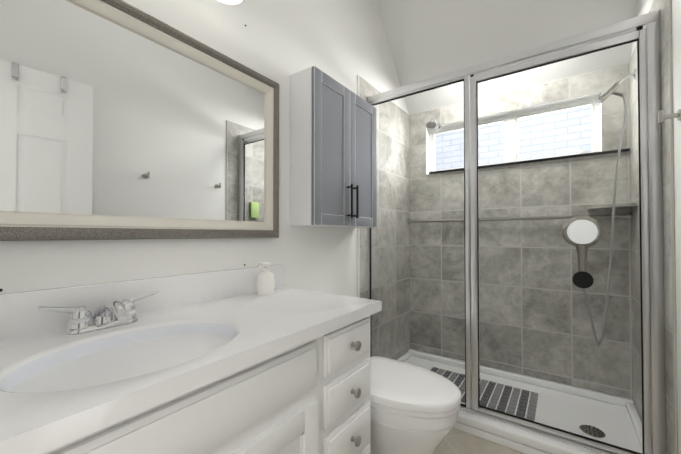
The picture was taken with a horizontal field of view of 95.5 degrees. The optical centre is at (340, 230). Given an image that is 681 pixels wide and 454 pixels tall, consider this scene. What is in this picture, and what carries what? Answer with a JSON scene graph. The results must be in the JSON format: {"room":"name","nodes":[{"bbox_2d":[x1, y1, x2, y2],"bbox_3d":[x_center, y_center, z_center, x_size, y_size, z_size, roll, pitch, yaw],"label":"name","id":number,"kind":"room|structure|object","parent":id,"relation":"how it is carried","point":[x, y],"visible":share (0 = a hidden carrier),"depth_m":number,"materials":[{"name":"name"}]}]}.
{"room":"bathroom","nodes":[
{"label":"bathroom","id":0,"kind":"room"},
{"bbox_2d":[0,0,409,359],"bbox_3d":[-0.241,-0.550,1.658,0.120,3.300,2.998,-1,-1,35],"label":"wall","id":1,"kind":"structure","parent":0,"point":[345,43],"depth_m":1.43,"materials":[{"name":"white paint"}]},
{"bbox_2d":[0,0,278,240],"bbox_3d":[-0.628,-0.330,0.975,0.037,0.718,1.152,-1,-1,35],"label":"mirror","id":2,"kind":"object","parent":1,"relation":"attached to","point":[121,120],"visible":1,"depth_m":0.94,"materials":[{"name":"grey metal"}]},
{"bbox_2d":[218,0,242,4],"bbox_3d":[-0.567,-0.965,0.958,0.166,0.188,0.660,-1,-1,35],"label":"sconce","id":3,"kind":"object","parent":1,"relation":"attached to","point":[232,2],"visible":1,"depth_m":1.19,"materials":[{"name":"silver metal"}]},
{"bbox_2d":[290,66,376,227],"bbox_3d":[0.002,-0.394,1.723,0.194,0.750,0.600,-1,-1,35],"label":"upper cabinet","id":4,"kind":"object","parent":1,"relation":"attached to","point":[333,159],"visible":1,"depth_m":1.55,"materials":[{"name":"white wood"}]},
{"bbox_2d":[357,75,359,297],"bbox_3d":[0.118,0.038,2.041,0.010,2.135,0.012,-1,-1,35],"label":"trim","id":5,"kind":"structure","parent":1,"relation":"attached to","point":[358,262],"depth_m":2.04,"materials":[{"name":"white"}]},
{"bbox_2d":[359,76,410,359],"bbox_3d":[0.357,0.004,2.378,0.008,2.058,0.813,-1,-1,35],"label":"shower wall tile","id":6,"kind":"structure","parent":1,"relation":"attached to","point":[394,142],"depth_m":2.42,"materials":[{"name":"grey tile"}]},
{"bbox_2d":[407,212,631,223],"bbox_3d":[1.176,-0.081,2.286,1.434,0.046,0.046,-1,-1,35],"label":"shower rod","id":7,"kind":"object","parent":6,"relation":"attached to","point":[626,215],"depth_m":2.19,"materials":[{"name":"silver metal"}]},
{"bbox_2d":[367,10,665,453],"bbox_3d":[0.776,0.044,1.724,1.450,1.945,0.054,-1,-1,35],"label":"shower door frame","id":8,"kind":"object","parent":1,"relation":"attached to","point":[643,30],"visible":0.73,"depth_m":1.42,"materials":[{"name":"silver metal"}]},
{"bbox_2d":[434,428,525,453],"bbox_3d":[0.398,1.144,1.179,1.690,0.100,2.998,-1,-1,35],"label":"floor","id":9,"kind":"structure","parent":0,"point":[455,441],"depth_m":1.57,"materials":[{"name":"tile"}]},
{"bbox_2d":[0,262,381,453],"bbox_3d":[-0.414,0.609,0.823,0.548,0.961,1.217,-1,-1,35],"label":"bathroom vanity","id":10,"kind":"object","parent":9,"relation":"on","point":[260,358],"visible":1,"depth_m":0.76,"materials":[{"name":"white"}]},
{"bbox_2d":[37,290,158,334],"bbox_3d":[-0.599,0.219,0.811,0.165,0.085,0.269,-1,-1,35],"label":"faucet","id":11,"kind":"object","parent":10,"relation":"on","point":[114,316],"depth_m":0.81,"materials":[{"name":"silver metal"}]},
{"bbox_2d":[256,262,274,295],"bbox_3d":[-0.315,0.201,1.294,0.075,0.134,0.079,-1,-1,35],"label":"soap dispenser","id":12,"kind":"object","parent":10,"relation":"on","point":[265,282],"depth_m":1.27,"materials":[{"name":"white ceramic"}]},
{"bbox_2d":[370,356,461,453],"bbox_3d":[0.161,0.742,1.435,0.758,0.710,0.420,-1,-1,35],"label":"toilet","id":13,"kind":"object","parent":9,"relation":"on","point":[414,409],"visible":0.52,"depth_m":1.22,"materials":[{"name":"white ceramic"}]},
{"bbox_2d":[397,349,641,453],"bbox_3d":[0.963,1.062,1.973,1.433,0.085,0.794,-1,-1,35],"label":"shower pan","id":14,"kind":"object","parent":9,"relation":"on","point":[613,411],"depth_m":1.83,"materials":[{"name":"white plastic"}]},
{"bbox_2d":[376,0,636,114],"bbox_3d":[0.398,-1.383,1.214,1.690,0.946,2.998,-1,-1,35],"label":"ceiling","id":15,"kind":"structure","parent":0,"point":[427,39],"depth_m":2.15,"materials":[{"name":"white paint"}]},
{"bbox_2d":[411,93,634,404],"bbox_3d":[1.234,-0.540,2.374,1.450,3.300,0.120,-1,-1,35],"label":"wall","id":16,"kind":"structure","parent":0,"point":[535,107],"depth_m":2.24,"materials":[{"name":"white paint"}]},
{"bbox_2d":[429,96,600,171],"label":"window","id":17,"kind":"structure","parent":16,"relation":"in","point":[510,121],"depth_m":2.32,"materials":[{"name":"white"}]},
{"bbox_2d":[411,64,630,397],"bbox_3d":[1.196,0.003,2.314,1.450,2.058,0.008,-1,-1,35],"label":"shower wall tile","id":18,"kind":"structure","parent":16,"relation":"attached to","point":[448,276],"depth_m":2.20,"materials":[{"name":"grey tile"}]},
{"bbox_2d":[426,117,441,131],"bbox_3d":[0.758,-0.858,2.494,0.076,0.106,0.236,-1,-1,35],"label":"shower head","id":19,"kind":"object","parent":18,"relation":"attached to","point":[430,124],"depth_m":2.45},
{"bbox_2d":[429,148,629,173],"bbox_3d":[1.280,-0.487,2.283,1.250,0.016,0.088,-1,-1,35],"label":"window sill","id":20,"kind":"structure","parent":16,"relation":"attached to","point":[551,158],"depth_m":2.14,"materials":[{"name":"black stone"}]},
{"bbox_2d":[587,203,636,209],"bbox_3d":[1.631,-0.143,1.872,0.210,0.018,0.210,-1,-1,35],"label":"corner shelf","id":21,"kind":"object","parent":16,"relation":"attached to","point":[617,206],"depth_m":1.84,"materials":[{"name":"tile"}]},
{"bbox_2d":[631,0,680,453],"bbox_3d":[1.037,-0.562,0.747,0.120,3.300,2.998,-1,-1,35],"label":"wall","id":22,"kind":"structure","parent":0,"point":[643,7],"depth_m":1.16,"materials":[{"name":"white paint"}]},
{"bbox_2d":[623,0,677,453],"bbox_3d":[1.523,-0.007,1.530,0.008,2.058,0.840,-1,-1,35],"label":"shower wall tile","id":23,"kind":"structure","parent":22,"relation":"attached to","point":[665,6],"depth_m":1.28,"materials":[{"name":"grey tile"}]},
{"bbox_2d":[562,68,636,345],"bbox_3d":[1.376,-0.168,1.640,0.602,1.470,0.171,0,-1,-31],"label":"shower","id":24,"kind":"object","parent":23,"relation":"attached to","point":[591,228],"visible":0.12,"depth_m":1.50,"materials":[{"name":"silver metal"}]},
{"bbox_2d":[658,109,680,123],"bbox_3d":[1.206,-0.420,1.135,0.058,0.046,0.040,-1,-1,35],"label":"robe hook","id":25,"kind":"object","parent":22,"relation":"attached to","point":[662,116],"visible":1,"depth_m":1.14,"materials":[{"name":"silver metal"}]}
]}

